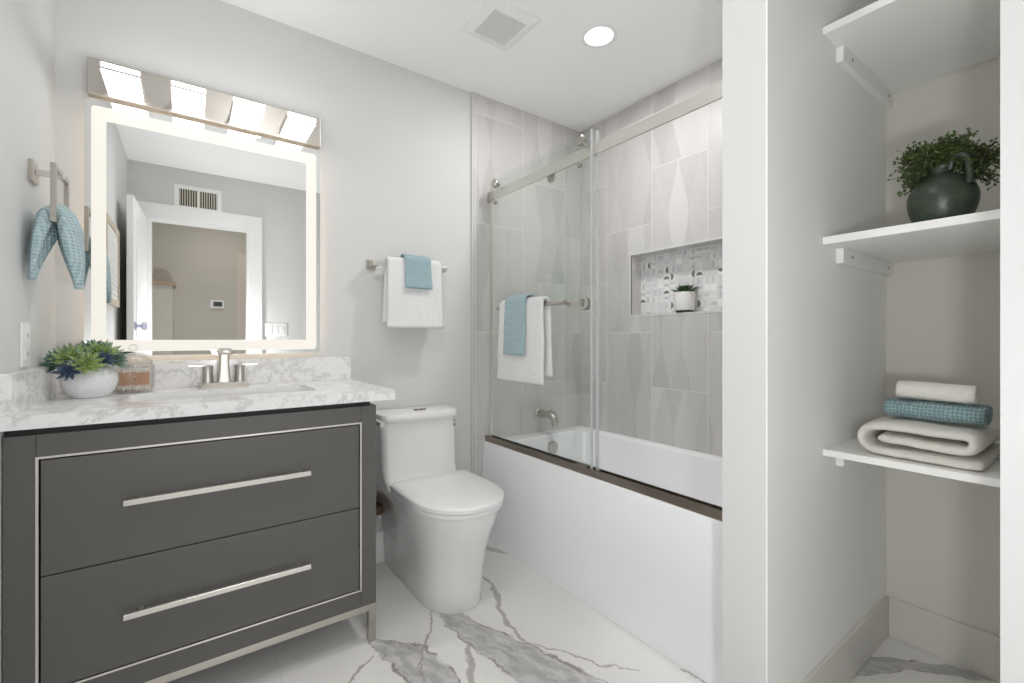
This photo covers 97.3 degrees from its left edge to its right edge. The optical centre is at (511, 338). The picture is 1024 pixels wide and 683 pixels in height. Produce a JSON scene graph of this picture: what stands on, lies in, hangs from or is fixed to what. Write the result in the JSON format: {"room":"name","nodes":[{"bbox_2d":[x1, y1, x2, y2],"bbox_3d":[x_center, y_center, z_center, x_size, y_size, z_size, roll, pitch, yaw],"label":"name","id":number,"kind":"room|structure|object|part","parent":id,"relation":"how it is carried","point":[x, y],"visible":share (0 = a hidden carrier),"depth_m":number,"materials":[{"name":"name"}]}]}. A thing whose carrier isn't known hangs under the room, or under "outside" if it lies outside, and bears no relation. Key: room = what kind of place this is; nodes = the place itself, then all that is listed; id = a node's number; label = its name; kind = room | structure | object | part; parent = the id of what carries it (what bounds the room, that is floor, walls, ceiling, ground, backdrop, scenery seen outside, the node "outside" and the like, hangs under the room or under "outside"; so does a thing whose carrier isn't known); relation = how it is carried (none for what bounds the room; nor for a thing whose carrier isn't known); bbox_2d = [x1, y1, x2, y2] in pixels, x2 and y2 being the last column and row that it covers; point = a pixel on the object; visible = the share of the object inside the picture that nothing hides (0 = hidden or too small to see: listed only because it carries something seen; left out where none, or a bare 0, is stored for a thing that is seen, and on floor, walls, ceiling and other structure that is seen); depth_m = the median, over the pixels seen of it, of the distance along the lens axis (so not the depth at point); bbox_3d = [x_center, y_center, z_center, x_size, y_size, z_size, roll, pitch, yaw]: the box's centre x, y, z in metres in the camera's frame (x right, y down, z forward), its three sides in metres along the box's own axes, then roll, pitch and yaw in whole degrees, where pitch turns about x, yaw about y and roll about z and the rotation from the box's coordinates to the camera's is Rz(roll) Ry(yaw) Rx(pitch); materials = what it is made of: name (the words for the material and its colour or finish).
{"room":"bathroom","nodes":[
{"label":"bathroom","id":0,"kind":"room"},
{"bbox_2d":[0,0,54,682],"bbox_3d":[-0.854,-0.137,0.481,0.100,2.428,2.500,0,0,-36],"label":"wall","id":1,"kind":"structure","parent":0,"point":[27,27],"depth_m":1.24,"materials":[{"name":"white paint"}]},
{"bbox_2d":[19,322,29,366],"bbox_3d":[-1.326,0.017,1.229,0.009,0.120,0.075,0,0,-36],"label":"wall outlet","id":2,"kind":"object","parent":1,"relation":"attached to","point":[24,328],"visible":1,"depth_m":1.22,"materials":[{"name":"white plastic"}]},
{"bbox_2d":[25,329,28,341],"bbox_3d":[-1.324,-0.008,1.230,0.003,0.036,0.035,0,0,-36],"label":"receptacle","id":3,"kind":"object","parent":2,"relation":"attached to","point":[26,330],"depth_m":1.23,"materials":[{"name":"white plastic"}]},
{"bbox_2d":[25,347,28,360],"bbox_3d":[-1.324,0.042,1.230,0.003,0.036,0.035,0,0,-36],"label":"receptacle","id":4,"kind":"object","parent":2,"relation":"attached to","point":[26,348],"depth_m":1.23,"materials":[{"name":"white plastic"}]},
{"bbox_2d":[28,158,69,225],"bbox_3d":[-1.347,-0.415,1.308,0.068,0.180,0.183,0,0,-36],"label":"towel ring","id":5,"kind":"object","parent":1,"relation":"attached to","point":[55,173],"visible":0.82,"depth_m":1.27,"materials":[{"name":"silver metal"}]},
{"bbox_3d":[-1.369,-0.475,1.290,0.010,0.060,0.065,0,0,-36],"label":"mounting plate","id":6,"kind":"part","parent":5,"relation":"part of","materials":[{"name":"silver metal"}]},
{"bbox_3d":[-1.342,-0.477,1.310,0.058,0.016,0.016,0,0,-36],"label":"post","id":7,"kind":"part","parent":5,"relation":"part of","materials":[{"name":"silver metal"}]},
{"bbox_2d":[27,204,84,289],"bbox_3d":[-1.311,-0.267,1.303,0.112,0.250,0.166,0,0,-36],"label":"cloth","id":8,"kind":"object","parent":5,"relation":"hanging from","point":[68,231],"visible":0.9,"depth_m":1.28,"materials":[{"name":"blue fabric"}]},
{"bbox_2d":[59,365,117,397],"bbox_3d":[-1.347,0.136,1.438,0.137,0.100,0.137,0,0,-36],"label":"pot","id":9,"kind":"object","parent":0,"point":[101,383],"depth_m":1.39,"materials":[{"name":"white ceramic"}]},
{"bbox_2d":[55,0,470,531],"bbox_3d":[-0.536,-0.137,2.314,2.760,2.428,0.100,0,0,-36],"label":"wall","id":10,"kind":"structure","parent":0,"point":[394,150],"depth_m":2.08,"materials":[{"name":"white paint"}]},
{"bbox_2d":[84,98,319,355],"bbox_3d":[-1.164,-0.383,1.777,0.762,0.888,0.036,0,0,-36],"label":"mirror","id":11,"kind":"object","parent":10,"relation":"attached to","point":[199,238],"visible":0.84,"depth_m":1.72,"materials":[{"name":"white mirror"},{"name":"glowing white frosted acrylic"}]},
{"bbox_2d":[87,56,319,148],"bbox_3d":[-1.108,-0.906,1.708,0.755,0.124,0.213,0,0,-36],"label":"vanity light","id":12,"kind":"object","parent":10,"relation":"attached to","point":[107,81],"visible":1,"depth_m":1.68,"materials":[{"name":"white glass"}]},
{"bbox_3d":[-1.322,-0.874,1.534,0.103,0.030,0.172,0,0,-36],"label":"lamp shade","id":13,"kind":"part","parent":12,"relation":"part of","materials":[{"name":"white glass"}]},
{"bbox_2d":[101,61,143,100],"bbox_3d":[-1.321,-0.870,1.533,0.097,0.026,0.172,0,0,-36],"label":"diffuser","id":14,"kind":"object","parent":12,"relation":"attached to","point":[119,83],"depth_m":1.52,"materials":[{"name":"white glass"}]},
{"bbox_3d":[-1.176,-0.874,1.639,0.103,0.030,0.172,0,0,-36],"label":"lamp shade","id":15,"kind":"part","parent":12,"relation":"part of","materials":[{"name":"white glass"}]},
{"bbox_2d":[171,80,205,115],"bbox_3d":[-1.175,-0.870,1.638,0.097,0.026,0.172,0,0,-36],"label":"diffuser","id":16,"kind":"object","parent":12,"relation":"attached to","point":[186,100],"depth_m":1.62,"materials":[{"name":"white glass"}]},
{"bbox_3d":[-1.027,-0.874,1.746,0.106,0.030,0.172,0,0,-36],"label":"lamp shade","id":17,"kind":"part","parent":12,"relation":"part of","materials":[{"name":"white glass"}]},
{"bbox_2d":[230,97,264,128],"bbox_3d":[-1.026,-0.870,1.746,0.100,0.026,0.172,0,0,-36],"label":"diffuser","id":18,"kind":"object","parent":12,"relation":"attached to","point":[244,114],"depth_m":1.72,"materials":[{"name":"white glass"}]},
{"bbox_3d":[-0.881,-0.874,1.852,0.107,0.030,0.172,0,0,-36],"label":"lamp shade","id":19,"kind":"part","parent":12,"relation":"part of","materials":[{"name":"white glass"}]},
{"bbox_2d":[281,112,315,139],"bbox_3d":[-0.880,-0.870,1.851,0.101,0.026,0.172,0,0,-36],"label":"diffuser","id":20,"kind":"object","parent":12,"relation":"attached to","point":[294,126],"depth_m":1.83,"materials":[{"name":"white glass"}]},
{"bbox_2d":[63,356,350,393],"bbox_3d":[-1.135,0.135,1.806,0.953,0.103,0.020,0,0,-36],"label":"backsplash","id":21,"kind":"structure","parent":10,"relation":"attached to","point":[172,373],"depth_m":1.86,"materials":[{"name":"white stone"}]},
{"bbox_2d":[376,492,382,518],"bbox_3d":[-0.629,0.743,2.125,0.075,0.199,0.090,0,0,-36],"label":"shutoff valve","id":22,"kind":"object","parent":10,"relation":"attached to","point":[379,509],"visible":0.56,"depth_m":2.09,"materials":[{"name":"brown metal"}]},
{"bbox_3d":[-0.619,0.797,2.090,0.048,0.048,0.020,0,0,-36],"label":"valve handle","id":23,"kind":"part","parent":22,"relation":"part of","materials":[{"name":"brown metal"}]},
{"bbox_2d":[376,530,384,563],"bbox_3d":[-0.509,1.002,2.263,0.704,0.149,0.015,0,0,-36],"label":"baseboard","id":24,"kind":"structure","parent":10,"relation":"attached to","point":[380,547],"depth_m":2.17,"materials":[{"name":"white paint"}]},
{"bbox_2d":[366,259,446,272],"bbox_3d":[-0.509,-0.351,2.220,0.393,0.047,0.084,0,0,-36],"label":"towel bar","id":25,"kind":"object","parent":10,"relation":"attached to","point":[370,264],"visible":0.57,"depth_m":2.12,"materials":[{"name":"silver metal"}]},
{"bbox_2d":[383,256,442,328],"bbox_3d":[-0.478,-0.221,2.195,0.288,0.343,0.079,0,0,-36],"label":"bath towel","id":26,"kind":"object","parent":25,"relation":"hanging from","point":[403,307],"visible":0.85,"depth_m":2.14,"materials":[{"name":"white fabric"}]},
{"bbox_2d":[400,254,432,289],"bbox_3d":[-0.471,-0.323,2.197,0.138,0.168,0.102,0,0,-36],"label":"hand towel","id":27,"kind":"object","parent":26,"relation":"hanging from","point":[418,275],"visible":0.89,"depth_m":2.16,"materials":[{"name":"blue fabric"}]},
{"bbox_2d":[471,92,472,472],"bbox_3d":[-0.220,-0.137,2.473,0.008,2.428,0.012,0,0,-36],"label":"trim","id":28,"kind":"structure","parent":10,"relation":"attached to","point":[471,92],"depth_m":2.47,"materials":[{"name":"metal"}]},
{"bbox_2d":[473,92,580,476],"bbox_3d":[0.114,-0.137,2.715,0.816,2.428,0.012,0,0,-36],"label":"tiled wall","id":29,"kind":"structure","parent":10,"relation":"attached to","point":[537,226],"depth_m":2.67,"materials":[{"name":"grey tile"}]},
{"bbox_2d":[534,408,559,425],"bbox_3d":[0.222,0.464,2.689,0.086,0.095,0.167,0,0,-43],"label":"tub spout","id":30,"kind":"object","parent":29,"relation":"attached to","point":[539,413],"visible":1,"depth_m":2.66,"materials":[{"name":"silver metal"}]},
{"bbox_2d":[221,0,721,131],"bbox_3d":[0.218,-1.381,0.466,3.700,0.060,4.100,0,0,-36],"label":"ceiling","id":31,"kind":"structure","parent":0,"point":[549,73],"depth_m":2.08,"materials":[{"name":"white paint"}]},
{"bbox_2d":[459,0,541,51],"bbox_3d":[-0.053,-1.342,1.935,0.256,0.018,0.256,0,0,-36],"label":"exhaust fan","id":32,"kind":"object","parent":31,"relation":"attached to","point":[501,24],"visible":1,"depth_m":1.91,"materials":[{"name":"white paint"}]},
{"bbox_2d":[581,24,616,47],"bbox_3d":[0.388,-1.348,2.012,0.160,0.006,0.160,0,0,-36],"label":"recessed light","id":33,"kind":"object","parent":31,"relation":"in","point":[598,35],"visible":1,"depth_m":2.01,"materials":[{"name":"white paint"}]},
{"bbox_2d":[585,27,612,44],"bbox_3d":[0.388,-1.349,2.012,0.123,0.003,0.123,0,0,-36],"label":"diffuser","id":34,"kind":"object","parent":33,"relation":"attached to","point":[593,35],"depth_m":2.01,"materials":[{"name":"white plastic"}]},
{"bbox_2d":[167,539,998,682],"bbox_3d":[0.218,1.107,0.466,3.700,0.060,4.100,0,0,-36],"label":"floor","id":35,"kind":"structure","parent":0,"point":[524,627],"depth_m":1.55,"materials":[{"name":"stone"}]},
{"bbox_2d":[3,401,375,682],"bbox_3d":[-0.998,0.649,1.546,0.906,0.856,0.564,0,0,-36],"label":"vanity cabinet","id":36,"kind":"object","parent":35,"relation":"on","point":[164,550],"visible":0.97,"depth_m":1.28,"materials":[{"name":"paint"}]},
{"bbox_2d":[0,356,394,431],"bbox_3d":[-0.983,0.204,1.579,0.973,0.242,0.567,0,0,-36],"label":"countertop","id":37,"kind":"structure","parent":36,"relation":"on","point":[33,398],"depth_m":1.47,"materials":[{"name":"white stone"}]},
{"bbox_2d":[40,339,128,397],"bbox_3d":[-1.345,0.093,1.424,0.180,0.186,0.193,0,0,23],"label":"succulents","id":38,"kind":"object","parent":37,"relation":"on","point":[89,374],"visible":0.99,"depth_m":1.39,"materials":[{"name":"green plant"}]},
{"bbox_2d":[111,344,155,393],"bbox_3d":[-1.313,0.102,1.562,0.122,0.167,0.120,0,0,-36],"label":"apothecary jar","id":39,"kind":"object","parent":37,"relation":"on","point":[134,390],"visible":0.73,"depth_m":1.57,"materials":[{"name":"clear glass"}]},
{"bbox_2d":[122,369,124,390],"bbox_3d":[-1.308,0.140,1.518,0.006,0.074,0.006,0,0,7],"label":"cotton swab","id":40,"kind":"object","parent":39,"relation":"in","point":[123,371],"visible":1,"depth_m":1.52,"materials":[{"name":"white"}]},
{"bbox_3d":[-1.313,0.052,1.562,0.110,0.066,0.110,0,0,-36],"label":"lid","id":41,"kind":"part","parent":39,"relation":"part of","materials":[{"name":"clear glass"}]},
{"bbox_2d":[135,369,137,389],"bbox_3d":[-1.282,0.140,1.538,0.006,0.074,0.006,0,0,-22],"label":"cotton swab","id":42,"kind":"object","parent":39,"relation":"in","point":[136,370],"visible":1,"depth_m":1.54,"materials":[{"name":"white"}]},
{"bbox_2d":[125,386,313,401],"bbox_3d":[-0.985,0.257,1.565,0.533,0.136,0.228,0,0,-36],"label":"basin","id":43,"kind":"object","parent":37,"relation":"in","point":[141,397],"depth_m":1.62,"materials":[{"name":"white ceramic"}]},
{"bbox_2d":[188,348,257,388],"bbox_3d":[-1.080,0.112,1.695,0.228,0.149,0.143,0,0,-36],"label":"bathroom faucet","id":44,"kind":"object","parent":37,"relation":"on","point":[224,380],"visible":1,"depth_m":1.71,"materials":[{"name":"silver metal"}]},
{"bbox_3d":[-1.175,0.102,1.680,0.056,0.009,0.014,0,0,-36],"label":"lever","id":45,"kind":"part","parent":44,"relation":"part of","materials":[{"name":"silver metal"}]},
{"bbox_3d":[-1.148,0.134,1.700,0.038,0.068,0.038,0,0,-36],"label":"handle","id":46,"kind":"part","parent":44,"relation":"part of","materials":[{"name":"silver metal"}]},
{"bbox_3d":[-1.105,0.176,1.730,0.166,0.020,0.056,0,0,-36],"label":"plate","id":47,"kind":"part","parent":44,"relation":"part of","materials":[{"name":"silver metal"}]},
{"bbox_3d":[-1.078,0.102,1.692,0.044,0.129,0.135,0,0,-36],"label":"spout","id":48,"kind":"part","parent":44,"relation":"part of","materials":[{"name":"silver metal"}]},
{"bbox_3d":[-1.063,0.134,1.761,0.038,0.068,0.038,0,0,-36],"label":"handle","id":49,"kind":"part","parent":44,"relation":"part of","materials":[{"name":"silver metal"}]},
{"bbox_3d":[-1.036,0.102,1.781,0.056,0.009,0.014,0,0,-36],"label":"lever","id":50,"kind":"part","parent":44,"relation":"part of","materials":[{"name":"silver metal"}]},
{"bbox_3d":[-0.857,0.735,1.353,0.781,0.283,0.020,0,0,-36],"label":"drawer","id":51,"kind":"part","parent":36,"relation":"part of","materials":[{"name":"paint"}]},
{"bbox_3d":[-0.857,0.447,1.353,0.781,0.288,0.020,0,0,-36],"label":"drawer","id":52,"kind":"part","parent":36,"relation":"part of","materials":[{"name":"paint"}]},
{"bbox_3d":[-0.843,0.735,1.331,0.461,0.015,0.033,0,0,-36],"label":"handle","id":53,"kind":"part","parent":36,"relation":"part of","materials":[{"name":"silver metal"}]},
{"bbox_3d":[-0.843,0.434,1.331,0.461,0.015,0.033,0,0,-36],"label":"handle","id":54,"kind":"part","parent":36,"relation":"part of","materials":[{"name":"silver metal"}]},
{"bbox_3d":[-1.006,0.953,1.558,0.906,0.022,0.524,0,0,-36],"label":"frame","id":55,"kind":"part","parent":36,"relation":"part of","materials":[{"name":"silver metal"}]},
{"bbox_3d":[-0.504,1.020,1.613,0.026,0.113,0.026,0,0,-36],"label":"leg","id":56,"kind":"part","parent":36,"relation":"part of","materials":[{"name":"silver metal"}]},
{"bbox_2d":[376,419,384,426],"bbox_3d":[-0.572,0.333,1.792,0.073,0.045,0.175,0,0,-36],"label":"paper holder","id":57,"kind":"object","parent":36,"relation":"attached to","point":[379,423],"visible":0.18,"depth_m":1.74,"materials":[{"name":"silver metal"}]},
{"bbox_2d":[376,404,503,614],"bbox_3d":[-0.317,0.704,1.964,0.391,0.746,0.708,0,0,-36],"label":"toilet","id":58,"kind":"object","parent":35,"relation":"on","point":[438,519],"visible":0.9,"depth_m":1.86,"materials":[{"name":"white ceramic"}]},
{"bbox_3d":[-0.447,0.530,2.134,0.378,0.303,0.273,0,0,-36],"label":"tank","id":59,"kind":"part","parent":58,"relation":"part of","materials":[{"name":"white ceramic"}]},
{"bbox_3d":[-0.463,0.357,2.162,0.384,0.040,0.217,0,0,-36],"label":"tank lid","id":60,"kind":"part","parent":58,"relation":"part of","materials":[{"name":"white ceramic"}]},
{"bbox_3d":[-0.316,0.873,1.969,0.372,0.408,0.688,0,0,-36],"label":"bowl","id":61,"kind":"part","parent":58,"relation":"part of","materials":[{"name":"white ceramic"}]},
{"bbox_3d":[-0.245,0.658,1.871,0.376,0.019,0.456,0,0,-36],"label":"seat","id":62,"kind":"part","parent":58,"relation":"part of","materials":[{"name":"white plastic"}]},
{"bbox_3d":[-0.244,0.633,1.870,0.384,0.027,0.470,0,0,-36],"label":"seat lid","id":63,"kind":"part","parent":58,"relation":"part of","materials":[{"name":"white plastic"}]},
{"bbox_2d":[483,426,721,682],"bbox_3d":[0.565,0.824,2.127,0.771,0.507,1.468,0,0,-36],"label":"bathtub","id":64,"kind":"object","parent":35,"relation":"on","point":[651,566],"visible":0.64,"depth_m":1.81,"materials":[{"name":"white ceramic"}]},
{"bbox_3d":[0.245,0.645,2.670,0.072,0.072,0.016,0,0,-36],"label":"overflow plate","id":65,"kind":"part","parent":64,"relation":"part of","materials":[{"name":"silver metal"}]},
{"bbox_2d":[485,82,721,520],"bbox_3d":[0.281,-0.149,1.917,0.104,1.438,1.477,0,0,-36],"label":"shower door","id":66,"kind":"structure","parent":64,"relation":"on","point":[712,94],"depth_m":1.88,"materials":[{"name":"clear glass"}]},
{"bbox_2d":[497,296,552,384],"bbox_3d":[0.054,0.005,2.154,0.075,0.403,0.364,0,0,-36],"label":"bath towel","id":67,"kind":"object","parent":66,"relation":"hanging from","point":[531,367],"visible":0.71,"depth_m":2.05,"materials":[{"name":"white fabric"}]},
{"bbox_2d":[503,293,535,354],"bbox_3d":[0.040,-0.068,2.169,0.096,0.290,0.168,0,0,-36],"label":"hand towel","id":68,"kind":"object","parent":67,"relation":"hanging from","point":[514,319],"visible":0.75,"depth_m":2.14,"materials":[{"name":"blue fabric"}]},
{"bbox_3d":[0.307,-0.146,1.902,0.026,0.054,0.054,0,0,-36],"label":"finger pull","id":69,"kind":"part","parent":66,"relation":"part of","materials":[{"name":"silver metal"}]},
{"bbox_2d":[581,57,999,636],"bbox_3d":[1.105,-0.137,2.143,0.160,2.428,2.100,0,0,-36],"label":"wall","id":70,"kind":"structure","parent":0,"point":[943,314],"depth_m":1.64,"materials":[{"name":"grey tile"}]},
{"bbox_2d":[629,237,721,316],"bbox_3d":[0.895,-0.308,2.333,0.008,0.365,0.715,0,0,-36],"label":"trim","id":71,"kind":"structure","parent":70,"relation":"attached to","point":[716,238],"depth_m":2.44,"materials":[{"name":"white tile"}]},
{"bbox_2d":[641,243,721,314],"bbox_3d":[0.987,-0.308,2.400,0.050,0.345,0.695,0,0,-36],"label":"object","id":72,"kind":"object","parent":70,"relation":"in","point":[701,266],"visible":0.43,"depth_m":2.45,"materials":[{"name":"tile"}]},
{"bbox_2d":[671,284,698,312],"bbox_3d":[0.913,-0.211,2.369,0.132,0.150,0.130,0,0,-36],"label":"plant","id":73,"kind":"object","parent":72,"relation":"in","point":[684,297],"visible":0.96,"depth_m":2.33,"materials":[{"name":"white ceramic"}]},
{"bbox_3d":[0.910,-0.196,2.374,0.104,0.096,0.104,0,0,-36],"label":"pot","id":74,"kind":"part","parent":73,"relation":"part of","materials":[{"name":"white ceramic"}]},
{"bbox_2d":[889,596,999,682],"bbox_3d":[1.479,1.006,1.479,0.010,0.142,0.384,0,0,-36],"label":"baseboard","id":75,"kind":"structure","parent":70,"relation":"attached to","point":[971,648],"depth_m":1.51,"materials":[{"name":"white paint"}]},
{"bbox_2d":[722,0,885,682],"bbox_3d":[1.030,-0.137,1.474,1.064,2.428,0.116,0,0,-36],"label":"wall","id":76,"kind":"structure","parent":0,"point":[826,134],"depth_m":1.21,"materials":[{"name":"white paint"}]},
{"bbox_2d":[801,595,888,682],"bbox_3d":[1.003,1.006,1.378,0.900,0.142,0.009,0,0,-36],"label":"baseboard","id":77,"kind":"structure","parent":76,"relation":"attached to","point":[847,658],"depth_m":1.44,"materials":[{"name":"white paint"}]},
{"bbox_2d":[823,0,999,108],"bbox_3d":[1.248,-0.871,1.319,0.568,0.068,0.392,0,0,-36],"label":"closet shelf","id":78,"kind":"object","parent":76,"relation":"attached to","point":[889,47],"visible":1,"depth_m":1.33,"materials":[{"name":"white paint"}]},
{"bbox_2d":[823,209,999,275],"bbox_3d":[1.248,-0.261,1.319,0.568,0.068,0.392,0,0,-36],"label":"closet shelf","id":79,"kind":"object","parent":76,"relation":"attached to","point":[876,251],"visible":1,"depth_m":1.27,"materials":[{"name":"white paint"}]},
{"bbox_2d":[887,127,999,222],"bbox_3d":[1.139,-0.413,1.168,0.150,0.236,0.245,0,0,-32],"label":"potted plant","id":80,"kind":"object","parent":79,"relation":"on","point":[946,192],"visible":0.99,"depth_m":1.15,"materials":[{"name":"ceramic"}]},
{"bbox_3d":[1.129,-0.427,1.137,0.019,0.087,0.060,0,0,-10],"label":"handle","id":81,"kind":"part","parent":80,"relation":"part of","materials":[{"name":"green ceramic"}]},
{"bbox_2d":[823,437,999,487],"bbox_3d":[1.248,0.353,1.319,0.568,0.065,0.392,0,0,-36],"label":"closet shelf","id":82,"kind":"object","parent":76,"relation":"attached to","point":[847,452],"visible":0.48,"depth_m":1.17,"materials":[{"name":"white paint"}]},
{"bbox_2d":[857,415,999,470],"bbox_3d":[1.178,0.273,1.268,0.345,0.098,0.252,0,0,-36],"label":"folded towel","id":83,"kind":"object","parent":82,"relation":"on","point":[961,446],"visible":0.9,"depth_m":1.17,"materials":[{"name":"white fabric"}]},
{"bbox_2d":[883,398,992,425],"bbox_3d":[1.147,0.196,1.220,0.119,0.054,0.198,0,0,-36],"label":"rolled towel","id":84,"kind":"object","parent":83,"relation":"on","point":[938,411],"visible":1,"depth_m":1.18,"materials":[{"name":"blue fabric"}]},
{"bbox_2d":[896,380,978,403],"bbox_3d":[1.135,0.143,1.207,0.060,0.051,0.156,0,0,-36],"label":"cloth","id":85,"kind":"object","parent":84,"relation":"on","point":[931,391],"visible":1,"depth_m":1.19,"materials":[{"name":"white fabric"}]},
{"bbox_2d":[1000,0,1023,682],"bbox_3d":[1.381,-0.137,0.936,1.004,2.428,0.380,0,0,-36],"label":"wall","id":86,"kind":"structure","parent":0,"point":[1011,11],"depth_m":0.79,"materials":[{"name":"white paint"}]}
]}

